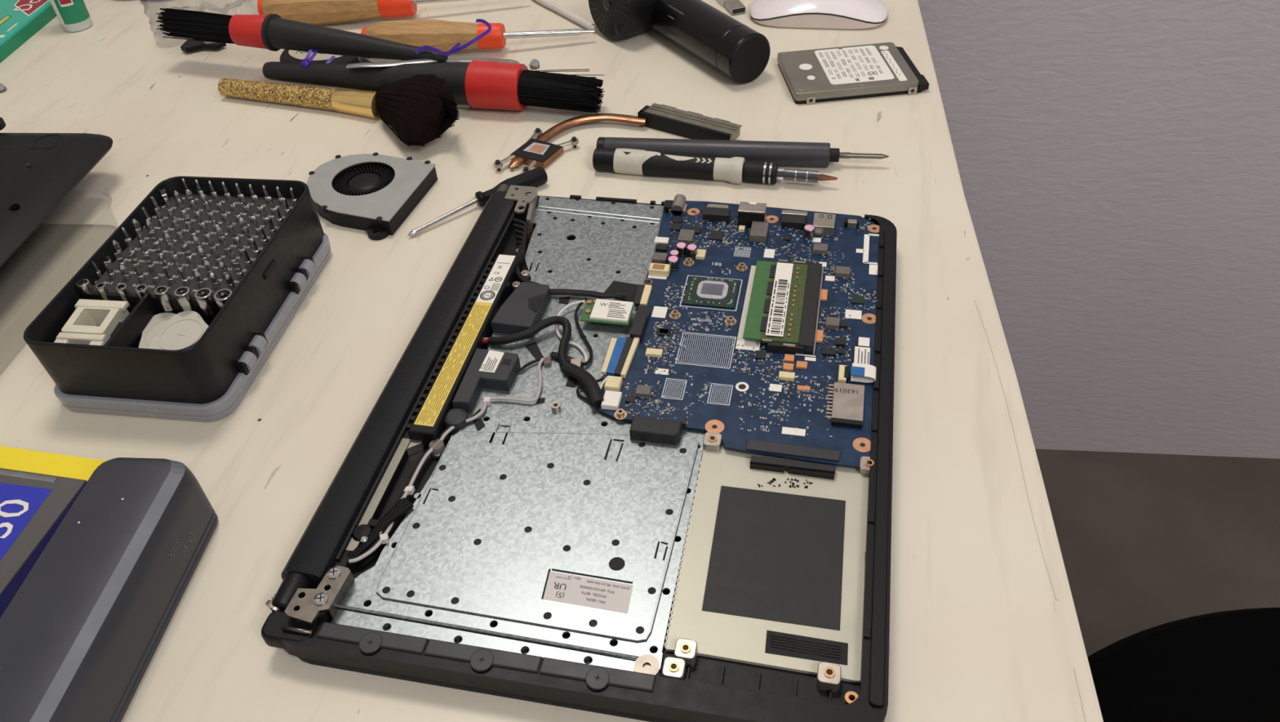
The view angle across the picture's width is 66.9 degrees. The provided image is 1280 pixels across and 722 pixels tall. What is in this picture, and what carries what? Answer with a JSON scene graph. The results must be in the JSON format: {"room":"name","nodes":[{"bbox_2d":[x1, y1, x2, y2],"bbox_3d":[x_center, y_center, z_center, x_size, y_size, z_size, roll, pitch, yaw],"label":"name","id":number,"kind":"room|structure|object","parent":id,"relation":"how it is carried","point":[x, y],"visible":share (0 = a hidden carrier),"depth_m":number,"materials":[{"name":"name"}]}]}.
{"room":"electronics workshop","nodes":[
{"label":"electronics workshop","id":0,"kind":"room"},
{"bbox_2d":[917,0,1279,458],"bbox_3d":[0.307,-0.896,0.577,4.400,2.700,0.100,2,43,6],"label":"wall","id":1,"kind":"structure","parent":0,"point":[1118,161],"depth_m":1.14,"materials":[{"name":"grey paint"}]},
{"bbox_2d":[1035,448,1279,656],"bbox_3d":[-0.008,1.002,0.564,4.800,0.020,3.500,6,44,10],"label":"floor","id":2,"kind":"structure","parent":0,"point":[1147,540],"depth_m":1.31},
{"bbox_2d":[0,0,1103,721],"bbox_3d":[-0.406,0.253,0.830,1.250,0.750,1.205,2,43,6],"label":"table","id":3,"kind":"object","parent":2,"relation":"on","point":[984,626],"visible":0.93,"depth_m":0.55,"materials":[{"name":"beige paint"}]},
{"bbox_2d":[0,0,56,62],"bbox_3d":[-0.584,-0.309,0.885,0.071,0.013,0.260,1,43,5],"label":"pack","id":4,"kind":"object","parent":3,"relation":"on","point":[20,20],"visible":1,"depth_m":0.88,"materials":[{"name":"teal cardboard"}]},
{"bbox_2d":[0,445,106,617],"bbox_3d":[-0.336,0.116,0.409,0.142,0.017,0.204,6,44,10],"label":"package","id":5,"kind":"object","parent":3,"relation":"on","point":[37,489],"visible":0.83,"depth_m":0.45,"materials":[{"name":"cardboard"}]},
{"bbox_2d":[49,0,92,31],"bbox_3d":[-0.515,-0.337,0.856,0.026,0.086,0.026,6,44,10],"label":"bottle","id":6,"kind":"object","parent":3,"relation":"on","point":[73,15],"visible":1,"depth_m":0.87,"materials":[{"name":"plastic"}]},
{"bbox_2d":[0,457,217,721],"bbox_3d":[-0.228,0.129,0.370,0.045,0.040,0.211,1,43,5],"label":"bank","id":7,"kind":"object","parent":3,"relation":"on","point":[80,634],"visible":1,"depth_m":0.39,"materials":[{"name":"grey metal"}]},
{"bbox_2d":[23,176,331,421],"bbox_3d":[-0.251,-0.041,0.547,0.104,0.049,0.157,4,44,8],"label":"case","id":8,"kind":"object","parent":3,"relation":"on","point":[206,380],"visible":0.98,"depth_m":0.52,"materials":[{"name":"black plastic"}]},
{"bbox_2d":[75,278,94,297],"bbox_3d":[-0.299,-0.038,0.525,0.007,0.012,0.007,6,44,10],"label":"socket","id":9,"kind":"object","parent":8,"relation":"in","point":[84,286],"visible":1,"depth_m":0.52,"materials":[{"name":"metal"}]},
{"bbox_2d":[53,298,129,345],"bbox_3d":[-0.287,-0.011,0.514,0.029,0.028,0.034,3,43,7],"label":"magnetizer","id":10,"kind":"object","parent":8,"relation":"in","point":[93,322],"visible":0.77,"depth_m":0.51,"materials":[{"name":"beige plastic"}]},
{"bbox_2d":[95,282,110,300],"bbox_3d":[-0.288,-0.036,0.522,0.005,0.012,0.005,6,44,10],"label":"socket","id":11,"kind":"object","parent":8,"relation":"in","point":[101,287],"visible":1,"depth_m":0.52,"materials":[{"name":"metal"}]},
{"bbox_2d":[103,261,116,279],"bbox_3d":[-0.292,-0.048,0.535,0.004,0.016,0.004,21,49,25],"label":"bit","id":12,"kind":"object","parent":8,"relation":"in","point":[111,273],"visible":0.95,"depth_m":0.53,"materials":[{"name":"metal"}]},
{"bbox_2d":[112,240,123,253],"bbox_3d":[-0.297,-0.063,0.552,0.004,0.015,0.004,-33,50,-27],"label":"bit","id":13,"kind":"object","parent":8,"relation":"in","point":[116,244],"visible":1,"depth_m":0.55,"materials":[{"name":"metal"}]},
{"bbox_2d":[114,251,127,266],"bbox_3d":[-0.290,-0.054,0.543,0.004,0.015,0.004,-20,45,-17],"label":"bit","id":14,"kind":"object","parent":8,"relation":"in","point":[118,255],"visible":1,"depth_m":0.54,"materials":[{"name":"metal"}]},
{"bbox_2d":[115,283,131,306],"bbox_3d":[-0.276,-0.035,0.520,0.006,0.012,0.006,6,44,10],"label":"socket","id":15,"kind":"object","parent":8,"relation":"in","point":[122,289],"visible":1,"depth_m":0.52,"materials":[{"name":"metal"}]},
{"bbox_2d":[119,264,131,279],"bbox_3d":[-0.283,-0.047,0.534,0.004,0.015,0.004,-22,46,-18],"label":"bit","id":16,"kind":"object","parent":8,"relation":"in","point":[123,269],"visible":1,"depth_m":0.53,"materials":[{"name":"metal"}]},
{"bbox_2d":[124,238,137,254],"bbox_3d":[-0.288,-0.062,0.550,0.004,0.016,0.004,-30,49,-25],"label":"bit","id":17,"kind":"object","parent":8,"relation":"in","point":[131,249],"visible":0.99,"depth_m":0.55,"materials":[{"name":"metal"}]},
{"bbox_2d":[129,252,142,267],"bbox_3d":[-0.281,-0.054,0.542,0.004,0.015,0.004,6,44,11],"label":"bit","id":18,"kind":"object","parent":8,"relation":"in","point":[134,260],"visible":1,"depth_m":0.54,"materials":[{"name":"metal"}]},
{"bbox_2d":[132,217,142,232],"bbox_3d":[-0.293,-0.077,0.567,0.004,0.015,0.004,-32,50,-27],"label":"bit","id":19,"kind":"object","parent":8,"relation":"in","point":[135,223],"visible":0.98,"depth_m":0.56,"materials":[{"name":"metal"}]},
{"bbox_2d":[133,263,146,281],"bbox_3d":[-0.274,-0.046,0.532,0.004,0.016,0.004,26,51,28],"label":"bit","id":20,"kind":"object","parent":8,"relation":"in","point":[140,276],"visible":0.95,"depth_m":0.53,"materials":[{"name":"metal"}]},
{"bbox_2d":[134,228,146,244],"bbox_3d":[-0.286,-0.069,0.558,0.004,0.016,0.004,-26,47,-22],"label":"bit","id":21,"kind":"object","parent":8,"relation":"in","point":[137,231],"visible":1,"depth_m":0.56,"materials":[{"name":"metal"}]},
{"bbox_2d":[135,284,151,299],"bbox_3d":[-0.265,-0.034,0.519,0.006,0.012,0.006,6,44,10],"label":"socket","id":22,"kind":"object","parent":8,"relation":"in","point":[142,289],"visible":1,"depth_m":0.52,"materials":[{"name":"metal"}]},
{"bbox_2d":[139,240,151,255],"bbox_3d":[-0.279,-0.061,0.548,0.004,0.017,0.004,-13,44,-10],"label":"bit","id":23,"kind":"object","parent":8,"relation":"in","point":[145,251],"visible":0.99,"depth_m":0.55,"materials":[{"name":"metal"}]},
{"bbox_2d":[141,206,151,222],"bbox_3d":[-0.292,-0.084,0.574,0.004,0.016,0.004,4,44,8],"label":"bit","id":24,"kind":"object","parent":8,"relation":"in","point":[144,211],"visible":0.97,"depth_m":0.57,"materials":[{"name":"metal"}]},
{"bbox_2d":[143,254,155,268],"bbox_3d":[-0.272,-0.053,0.540,0.004,0.015,0.004,-3,43,1],"label":"bit","id":25,"kind":"object","parent":8,"relation":"in","point":[148,259],"visible":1,"depth_m":0.54,"materials":[{"name":"metal"}]},
{"bbox_2d":[145,219,156,233],"bbox_3d":[-0.285,-0.076,0.565,0.004,0.015,0.004,2,43,6],"label":"bit","id":26,"kind":"object","parent":8,"relation":"in","point":[149,225],"visible":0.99,"depth_m":0.56,"materials":[{"name":"metal"}]},
{"bbox_2d":[148,264,160,282],"bbox_3d":[-0.265,-0.046,0.530,0.004,0.016,0.004,-32,50,-26],"label":"bit","id":27,"kind":"object","parent":8,"relation":"in","point":[155,277],"visible":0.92,"depth_m":0.53,"materials":[{"name":"metal"}]},
{"bbox_2d":[148,231,160,244],"bbox_3d":[-0.278,-0.068,0.556,0.004,0.015,0.004,3,43,8],"label":"bit","id":28,"kind":"object","parent":8,"relation":"in","point":[154,238],"visible":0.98,"depth_m":0.55,"materials":[{"name":"metal"}]},
{"bbox_2d":[150,196,161,212],"bbox_3d":[-0.290,-0.091,0.581,0.004,0.016,0.004,33,54,33],"label":"bit","id":29,"kind":"object","parent":8,"relation":"in","point":[153,200],"visible":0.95,"depth_m":0.58,"materials":[{"name":"metal"}]},
{"bbox_2d":[138,312,176,348],"bbox_3d":[-0.248,-0.013,0.508,0.033,0.004,0.032,6,44,10],"label":"pick","id":30,"kind":"object","parent":8,"relation":"in","point":[157,322],"visible":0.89,"depth_m":0.51,"materials":[{"name":"grey plastic"}]},
{"bbox_2d":[147,310,208,350],"bbox_3d":[-0.237,-0.014,0.504,0.032,0.005,0.033,6,44,10],"label":"pick","id":31,"kind":"object","parent":30,"relation":"on","point":[184,329],"visible":0.82,"depth_m":0.51,"materials":[{"name":"grey plastic"}]},
{"bbox_2d":[152,243,165,258],"bbox_3d":[-0.270,-0.060,0.547,0.004,0.015,0.004,-5,43,-1],"label":"bit","id":32,"kind":"object","parent":8,"relation":"in","point":[157,247],"visible":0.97,"depth_m":0.54,"materials":[{"name":"metal"}]},
{"bbox_2d":[154,208,165,222],"bbox_3d":[-0.283,-0.083,0.573,0.004,0.016,0.004,0,43,4],"label":"bit","id":33,"kind":"object","parent":8,"relation":"in","point":[157,211],"visible":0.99,"depth_m":0.57,"materials":[{"name":"metal"}]},
{"bbox_2d":[154,285,173,311],"bbox_3d":[-0.253,-0.033,0.516,0.007,0.012,0.007,6,44,10],"label":"socket","id":34,"kind":"object","parent":8,"relation":"in","point":[163,295],"visible":1,"depth_m":0.51,"materials":[{"name":"metal"}]},
{"bbox_2d":[158,218,170,235],"bbox_3d":[-0.276,-0.075,0.563,0.004,0.016,0.004,-25,47,-21],"label":"bit","id":35,"kind":"object","parent":8,"relation":"in","point":[164,228],"visible":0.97,"depth_m":0.56,"materials":[{"name":"metal"}]},
{"bbox_2d":[163,266,175,284],"bbox_3d":[-0.256,-0.045,0.529,0.004,0.016,0.004,15,46,19],"label":"bit","id":36,"kind":"object","parent":8,"relation":"in","point":[170,277],"visible":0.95,"depth_m":0.53,"materials":[{"name":"metal"}]},
{"bbox_2d":[164,232,175,247],"bbox_3d":[-0.269,-0.067,0.555,0.004,0.015,0.004,6,44,10],"label":"bit","id":37,"kind":"object","parent":8,"relation":"in","point":[167,237],"visible":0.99,"depth_m":0.55,"materials":[{"name":"metal"}]},
{"bbox_2d":[168,242,180,259],"bbox_3d":[-0.262,-0.059,0.545,0.004,0.016,0.004,-34,51,-28],"label":"bit","id":38,"kind":"object","parent":8,"relation":"in","point":[173,251],"visible":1,"depth_m":0.54,"materials":[{"name":"metal"}]},
{"bbox_2d":[172,219,184,236],"bbox_3d":[-0.267,-0.074,0.561,0.004,0.016,0.004,24,50,27],"label":"bit","id":39,"kind":"object","parent":8,"relation":"in","point":[175,222],"visible":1,"depth_m":0.56,"materials":[{"name":"metal"}]},
{"bbox_2d":[173,255,185,272],"bbox_3d":[-0.254,-0.051,0.536,0.004,0.016,0.004,11,45,15],"label":"bit","id":40,"kind":"object","parent":8,"relation":"in","point":[175,258],"visible":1,"depth_m":0.53,"materials":[{"name":"metal"}]},
{"bbox_2d":[177,231,189,248],"bbox_3d":[-0.260,-0.066,0.553,0.004,0.016,0.004,21,49,25],"label":"bit","id":41,"kind":"object","parent":8,"relation":"in","point":[184,242],"visible":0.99,"depth_m":0.55,"materials":[{"name":"metal"}]},
{"bbox_2d":[173,286,195,311],"bbox_3d":[-0.241,-0.032,0.515,0.008,0.012,0.008,6,44,10],"label":"socket","id":42,"kind":"object","parent":8,"relation":"in","point":[184,295],"visible":1,"depth_m":0.51,"materials":[{"name":"metal"}]},
{"bbox_2d":[178,266,191,285],"bbox_3d":[-0.247,-0.044,0.527,0.004,0.017,0.004,6,44,10],"label":"bit","id":43,"kind":"object","parent":8,"relation":"in","point":[185,280],"visible":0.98,"depth_m":0.53,"materials":[{"name":"metal"}]},
{"bbox_2d":[182,244,194,260],"bbox_3d":[-0.253,-0.058,0.544,0.004,0.015,0.004,11,45,16],"label":"bit","id":44,"kind":"object","parent":8,"relation":"in","point":[188,252],"visible":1,"depth_m":0.54,"materials":[{"name":"metal"}]},
{"bbox_2d":[186,221,198,238],"bbox_3d":[-0.258,-0.073,0.560,0.004,0.016,0.004,-14,44,-11],"label":"bit","id":45,"kind":"object","parent":8,"relation":"in","point":[192,231],"visible":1,"depth_m":0.56,"materials":[{"name":"metal"}]},
{"bbox_2d":[188,256,199,273],"bbox_3d":[-0.245,-0.051,0.535,0.004,0.016,0.004,16,47,20],"label":"bit","id":46,"kind":"object","parent":8,"relation":"in","point":[194,268],"visible":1,"depth_m":0.53,"materials":[{"name":"metal"}]},
{"bbox_2d":[191,200,202,217],"bbox_3d":[-0.263,-0.089,0.576,0.004,0.017,0.004,8,44,13],"label":"bit","id":47,"kind":"object","parent":8,"relation":"in","point":[194,206],"visible":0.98,"depth_m":0.57,"materials":[{"name":"metal"}]},
{"bbox_2d":[192,235,203,250],"bbox_3d":[-0.251,-0.065,0.551,0.004,0.015,0.004,-30,49,-25],"label":"bit","id":48,"kind":"object","parent":8,"relation":"in","point":[197,243],"visible":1,"depth_m":0.55,"materials":[{"name":"metal"}]},
{"bbox_2d":[194,271,205,286],"bbox_3d":[-0.238,-0.043,0.526,0.004,0.015,0.004,5,44,9],"label":"bit","id":49,"kind":"object","parent":8,"relation":"in","point":[198,277],"visible":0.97,"depth_m":0.52,"materials":[{"name":"metal"}]},
{"bbox_2d":[197,247,208,262],"bbox_3d":[-0.244,-0.057,0.542,0.004,0.015,0.004,-4,43,0],"label":"bit","id":50,"kind":"object","parent":8,"relation":"in","point":[202,253],"visible":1,"depth_m":0.54,"materials":[{"name":"metal"}]},
{"bbox_2d":[194,287,217,315],"bbox_3d":[-0.229,-0.031,0.513,0.009,0.012,0.009,6,44,10],"label":"socket","id":51,"kind":"object","parent":8,"relation":"in","point":[205,299],"visible":1,"depth_m":0.51,"materials":[{"name":"metal"}]},
{"bbox_2d":[200,222,212,239],"bbox_3d":[-0.249,-0.073,0.558,0.004,0.017,0.004,24,50,27],"label":"bit","id":52,"kind":"object","parent":8,"relation":"in","point":[206,232],"visible":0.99,"depth_m":0.56,"materials":[{"name":"metal"}]},
{"bbox_2d":[204,259,214,275],"bbox_3d":[-0.237,-0.049,0.534,0.004,0.015,0.004,2,43,7],"label":"bit","id":53,"kind":"object","parent":8,"relation":"in","point":[208,266],"visible":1,"depth_m":0.53,"materials":[{"name":"metal"}]},
{"bbox_2d":[206,234,217,251],"bbox_3d":[-0.242,-0.064,0.549,0.004,0.016,0.004,-18,45,-14],"label":"bit","id":54,"kind":"object","parent":8,"relation":"in","point":[211,243],"visible":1,"depth_m":0.55,"materials":[{"name":"metal"}]},
{"bbox_2d":[208,271,221,288],"bbox_3d":[-0.229,-0.042,0.525,0.004,0.015,0.004,25,50,28],"label":"bit","id":55,"kind":"object","parent":8,"relation":"in","point":[215,282],"visible":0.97,"depth_m":0.52,"materials":[{"name":"metal"}]},
{"bbox_2d":[209,212,220,229],"bbox_3d":[-0.247,-0.079,0.566,0.004,0.016,0.004,-8,43,-4],"label":"bit","id":56,"kind":"object","parent":8,"relation":"in","point":[215,223],"visible":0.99,"depth_m":0.56,"materials":[{"name":"metal"}]},
{"bbox_2d":[212,245,223,263],"bbox_3d":[-0.235,-0.057,0.540,0.004,0.016,0.004,-20,45,-17],"label":"bit","id":57,"kind":"object","parent":8,"relation":"in","point":[218,257],"visible":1,"depth_m":0.54,"materials":[{"name":"metal"}]},
{"bbox_2d":[215,225,226,240],"bbox_3d":[-0.240,-0.071,0.557,0.004,0.015,0.004,-27,48,-22],"label":"bit","id":58,"kind":"object","parent":8,"relation":"in","point":[220,232],"visible":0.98,"depth_m":0.55,"materials":[{"name":"metal"}]},
{"bbox_2d":[213,288,232,309],"bbox_3d":[-0.218,-0.030,0.511,0.010,0.012,0.010,6,44,10],"label":"socket","id":59,"kind":"object","parent":8,"relation":"in","point":[220,296],"visible":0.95,"depth_m":0.51,"materials":[{"name":"metal"}]},
{"bbox_2d":[218,261,230,276],"bbox_3d":[-0.228,-0.048,0.532,0.004,0.015,0.004,1,43,5],"label":"bit","id":60,"kind":"object","parent":8,"relation":"in","point":[223,267],"visible":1,"depth_m":0.53,"materials":[{"name":"metal"}]},
{"bbox_2d":[221,235,231,253],"bbox_3d":[-0.233,-0.064,0.548,0.004,0.016,0.004,17,47,21],"label":"bit","id":61,"kind":"object","parent":8,"relation":"in","point":[226,245],"visible":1,"depth_m":0.55,"materials":[{"name":"metal"}]},
{"bbox_2d":[224,213,235,231],"bbox_3d":[-0.238,-0.078,0.564,0.004,0.016,0.004,17,47,21],"label":"bit","id":62,"kind":"object","parent":8,"relation":"in","point":[227,218],"visible":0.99,"depth_m":0.56,"materials":[{"name":"metal"}]},
{"bbox_2d":[224,273,235,289],"bbox_3d":[-0.221,-0.041,0.523,0.004,0.015,0.004,-23,46,-20],"label":"bit","id":63,"kind":"object","parent":8,"relation":"in","point":[228,278],"visible":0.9,"depth_m":0.52,"materials":[{"name":"metal"}]},
{"bbox_2d":[226,247,238,265],"bbox_3d":[-0.226,-0.056,0.539,0.004,0.016,0.004,-1,43,4],"label":"bit","id":64,"kind":"object","parent":8,"relation":"in","point":[233,259],"visible":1,"depth_m":0.54,"materials":[{"name":"metal"}]},
{"bbox_2d":[229,224,240,242],"bbox_3d":[-0.231,-0.071,0.555,0.004,0.016,0.004,4,44,9],"label":"bit","id":65,"kind":"object","parent":8,"relation":"in","point":[234,233],"visible":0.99,"depth_m":0.55,"materials":[{"name":"metal"}]},
{"bbox_2d":[232,203,243,220],"bbox_3d":[-0.237,-0.086,0.571,0.004,0.017,0.004,-3,43,1],"label":"bit","id":66,"kind":"object","parent":8,"relation":"in","point":[237,215],"visible":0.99,"depth_m":0.57,"materials":[{"name":"metal"}]},
{"bbox_2d":[232,262,244,277],"bbox_3d":[-0.219,-0.048,0.530,0.004,0.015,0.004,-1,43,3],"label":"bit","id":67,"kind":"object","parent":8,"relation":"in","point":[238,269],"visible":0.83,"depth_m":0.53,"materials":[{"name":"metal"}]},
{"bbox_2d":[235,236,246,254],"bbox_3d":[-0.224,-0.063,0.546,0.004,0.017,0.004,24,50,27],"label":"bit","id":68,"kind":"object","parent":8,"relation":"in","point":[238,241],"visible":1,"depth_m":0.54,"materials":[{"name":"metal"}]},
{"bbox_2d":[238,217,248,231],"bbox_3d":[-0.230,-0.077,0.563,0.004,0.015,0.004,18,47,22],"label":"bit","id":69,"kind":"object","parent":8,"relation":"in","point":[242,221],"visible":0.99,"depth_m":0.56,"materials":[{"name":"metal"}]},
{"bbox_2d":[241,248,253,266],"bbox_3d":[-0.217,-0.055,0.537,0.004,0.016,0.004,0,43,4],"label":"bit","id":70,"kind":"object","parent":8,"relation":"in","point":[248,261],"visible":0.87,"depth_m":0.54,"materials":[{"name":"metal"}]},
{"bbox_2d":[244,226,254,243],"bbox_3d":[-0.222,-0.070,0.553,0.004,0.016,0.004,4,44,8],"label":"bit","id":71,"kind":"object","parent":8,"relation":"in","point":[249,236],"visible":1,"depth_m":0.55,"materials":[{"name":"metal"}]},
{"bbox_2d":[246,204,256,222],"bbox_3d":[-0.228,-0.085,0.569,0.004,0.017,0.004,-12,44,-9],"label":"bit","id":72,"kind":"object","parent":8,"relation":"in","point":[251,215],"visible":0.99,"depth_m":0.57,"materials":[{"name":"metal"}]},
{"bbox_2d":[250,238,261,255],"bbox_3d":[-0.215,-0.062,0.544,0.004,0.017,0.004,-34,51,-28],"label":"bit","id":73,"kind":"object","parent":8,"relation":"in","point":[256,251],"visible":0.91,"depth_m":0.54,"materials":[{"name":"metal"}]},
{"bbox_2d":[258,226,268,244],"bbox_3d":[-0.214,-0.069,0.552,0.004,0.016,0.004,11,45,16],"label":"bit","id":74,"kind":"object","parent":8,"relation":"in","point":[264,239],"visible":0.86,"depth_m":0.55,"materials":[{"name":"metal"}]},
{"bbox_2d":[266,217,276,234],"bbox_3d":[-0.212,-0.075,0.559,0.004,0.016,0.004,-17,45,-14],"label":"bit","id":75,"kind":"object","parent":8,"relation":"in","point":[273,229],"visible":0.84,"depth_m":0.56,"materials":[{"name":"metal"}]},
{"bbox_2d":[275,206,284,224],"bbox_3d":[-0.210,-0.083,0.566,0.004,0.017,0.004,8,44,13],"label":"bit","id":76,"kind":"object","parent":8,"relation":"in","point":[280,219],"visible":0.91,"depth_m":0.56,"materials":[{"name":"metal"}]},
{"bbox_2d":[282,197,291,214],"bbox_3d":[-0.208,-0.089,0.573,0.004,0.017,0.004,17,47,21],"label":"bit","id":77,"kind":"object","parent":8,"relation":"in","point":[287,209],"visible":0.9,"depth_m":0.57,"materials":[{"name":"metal"}]},
{"bbox_2d":[140,0,257,52],"bbox_3d":[-0.395,-0.338,0.896,0.124,0.020,0.199,-23,46,-19],"label":"plastic bag","id":78,"kind":"object","parent":3,"relation":"on","point":[188,46],"visible":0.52,"depth_m":0.86,"materials":[{"name":"plastic"}]},
{"bbox_2d":[279,48,368,62],"bbox_3d":[-0.262,-0.254,0.805,0.072,0.009,0.072,6,44,10],"label":"round tin","id":79,"kind":"object","parent":3,"relation":"on","point":[286,55],"visible":0.15,"depth_m":0.79,"materials":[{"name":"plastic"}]},
{"bbox_2d":[217,74,459,146],"bbox_3d":[-0.217,-0.199,0.719,0.243,0.045,0.052,21,48,24],"label":"makeup brush","id":80,"kind":"object","parent":3,"relation":"on","point":[419,108],"visible":1,"depth_m":0.70,"materials":[{"name":"gold metal"}]},
{"bbox_2d":[257,0,464,25],"bbox_3d":[-0.216,-0.315,0.850,0.236,0.030,0.032,-2,43,2],"label":"screwdriver","id":81,"kind":"object","parent":3,"relation":"on","point":[318,12],"visible":0.8,"depth_m":0.84,"materials":[{"name":"brown wood"}]},
{"bbox_2d":[306,152,437,239],"bbox_3d":[-0.185,-0.112,0.645,0.083,0.012,0.082,6,44,10],"label":"fan","id":82,"kind":"object","parent":3,"relation":"on","point":[375,193],"visible":1,"depth_m":0.64,"materials":[{"name":"silver metal"}]},
{"bbox_2d":[346,57,519,68],"bbox_3d":[-0.161,-0.228,0.745,0.132,0.020,0.047,2,43,6],"label":"tweezers","id":83,"kind":"object","parent":3,"relation":"on","point":[365,62],"visible":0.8,"depth_m":0.73,"materials":[{"name":"metal"}]},
{"bbox_2d":[155,8,491,62],"bbox_3d":[-0.252,-0.256,0.761,0.288,0.028,0.042,6,44,10],"label":"brush","id":84,"kind":"object","parent":83,"relation":"on","point":[271,32],"visible":1,"depth_m":0.76,"materials":[{"name":"black plastic"}]},
{"bbox_2d":[262,48,604,113],"bbox_3d":[-0.161,-0.212,0.734,0.274,0.035,0.035,8,44,12],"label":"brush","id":85,"kind":"object","parent":3,"relation":"on","point":[478,84],"visible":0.99,"depth_m":0.71,"materials":[{"name":"black plastic"}]},
{"bbox_2d":[360,18,594,51],"bbox_3d":[-0.134,-0.267,0.796,0.191,0.027,0.029,0,43,4],"label":"screwdriver","id":86,"kind":"object","parent":3,"relation":"on","point":[442,35],"visible":0.73,"depth_m":0.79,"materials":[{"name":"brown wood"}]},
{"bbox_2d":[408,166,547,235],"bbox_3d":[-0.107,-0.105,0.633,0.102,0.012,0.013,-25,47,-21],"label":"screwdriver","id":87,"kind":"object","parent":3,"relation":"on","point":[537,176],"visible":0.87,"depth_m":0.64,"materials":[{"name":"metal"}]},
{"bbox_2d":[528,58,539,69],"bbox_3d":[-0.085,-0.239,0.778,0.008,0.007,0.008,6,44,10],"label":"nut","id":88,"kind":"object","parent":3,"relation":"on","point":[534,64],"visible":1,"depth_m":0.78,"materials":[{"name":"silver metal"}]},
{"bbox_2d":[534,0,596,31],"bbox_3d":[-0.071,-0.308,0.850,0.008,0.006,0.108,-28,48,-24],"label":"tube","id":89,"kind":"object","parent":3,"relation":"on","point":[549,4],"visible":0.98,"depth_m":0.84,"materials":[{"name":"white plastic"}]},
{"bbox_2d":[261,183,897,721],"bbox_3d":[-0.002,0.014,0.487,0.252,0.027,0.331,6,44,10],"label":"laptop","id":90,"kind":"object","parent":3,"relation":"on","point":[626,458],"visible":1,"depth_m":0.44,"materials":[{"name":"black plastic"}]},
{"bbox_2d":[416,304,489,424],"bbox_3d":[-0.095,0.000,0.497,0.008,0.001,0.090,6,44,10],"label":"print","id":91,"kind":"object","parent":90,"relation":"on","point":[446,381],"depth_m":0.50},
{"bbox_2d":[629,304,650,341],"bbox_3d":[0.000,-0.020,0.516,0.006,0.005,0.024,6,44,10],"label":"socket","id":92,"kind":"object","parent":90,"relation":"attached to","point":[639,314],"depth_m":0.51,"materials":[{"name":"black plastic"}]},
{"bbox_2d":[767,260,822,354],"bbox_3d":[0.084,-0.030,0.520,0.023,0.005,0.072,6,44,10],"label":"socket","id":93,"kind":"object","parent":90,"relation":"attached to","point":[794,287],"depth_m":0.51,"materials":[{"name":"plastic"}]},
{"bbox_2d":[493,102,742,173],"bbox_3d":[-0.018,-0.160,0.685,0.174,0.011,0.066,-10,43,-6],"label":"heatsink","id":94,"kind":"object","parent":3,"relation":"on","point":[537,152],"visible":1,"depth_m":0.68,"materials":[{"name":"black metal"}]},
{"bbox_2d":[588,0,770,84],"bbox_3d":[0.034,-0.277,0.771,0.087,0.060,0.164,-25,47,-21],"label":"air blower","id":95,"kind":"object","parent":3,"relation":"on","point":[737,51],"visible":1,"depth_m":0.75,"materials":[{"name":"black plastic"}]},
{"bbox_2d":[589,0,626,35],"bbox_3d":[-0.026,-0.291,0.789,0.008,0.051,0.051,-29,48,-24],"label":"grille","id":96,"kind":"object","parent":95,"relation":"attached to","point":[609,16],"depth_m":0.79,"materials":[{"name":"black plastic"}]},
{"bbox_2d":[592,147,838,184],"bbox_3d":[0.049,-0.128,0.643,0.163,0.018,0.018,7,44,12],"label":"screwdriver","id":97,"kind":"object","parent":3,"relation":"on","point":[734,170],"visible":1,"depth_m":0.64,"materials":[{"name":"black plastic"}]},
{"bbox_2d":[715,0,745,14],"bbox_3d":[0.077,-0.317,0.848,0.016,0.008,0.050,-13,44,-10],"label":"plug","id":98,"kind":"object","parent":3,"relation":"on","point":[734,6],"visible":1,"depth_m":0.83,"materials":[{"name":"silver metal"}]},
{"bbox_2d":[595,137,888,167],"bbox_3d":[0.068,-0.141,0.655,0.196,0.016,0.016,3,43,8],"label":"screwdriver","id":99,"kind":"object","parent":3,"relation":"on","point":[781,153],"visible":0.86,"depth_m":0.65,"materials":[{"name":"black plastic"}]},
{"bbox_2d":[749,0,887,29],"bbox_3d":[0.151,-0.303,0.817,0.115,0.023,0.058,6,44,10],"label":"computer mouse","id":100,"kind":"object","parent":3,"relation":"on","point":[818,14],"visible":1,"depth_m":0.80,"materials":[{"name":"plastic"}]},
{"bbox_2d":[777,42,928,104],"bbox_3d":[0.160,-0.220,0.738,0.100,0.009,0.070,-6,43,-2],"label":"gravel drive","id":101,"kind":"object","parent":3,"relation":"on","point":[812,76],"visible":1,"depth_m":0.73,"materials":[{"name":"metal"}]},
{"bbox_2d":[818,48,900,80],"bbox_3d":[0.167,-0.225,0.736,0.050,0.001,0.051,-6,43,-2],"label":"print","id":102,"kind":"object","parent":101,"relation":"on","point":[834,64],"depth_m":0.74,"materials":[{"name":"grey paper"}]},
{"bbox_3d":[-0.406,-0.045,0.582,0.138,0.023,0.180,6,44,10],"label":"clear tray","id":103,"kind":"object","parent":3,"relation":"on","visible":0},
{"bbox_2d":[0,116,112,266],"bbox_3d":[-0.474,-0.086,0.601,0.202,0.016,0.242,2,43,6],"label":"cover","id":104,"kind":"object","parent":103,"relation":"on","point":[37,171],"visible":1,"depth_m":0.63,"materials":[{"name":"black plastic"}]},
{"bbox_2d":[1087,607,1279,721],"bbox_3d":[0.506,0.563,0.649,0.672,0.453,0.672,6,44,10],"label":"chair","id":105,"kind":"object","parent":2,"relation":"on","point":[1219,666],"visible":0.77,"depth_m":0.70,"materials":[{"name":"black fabric"}]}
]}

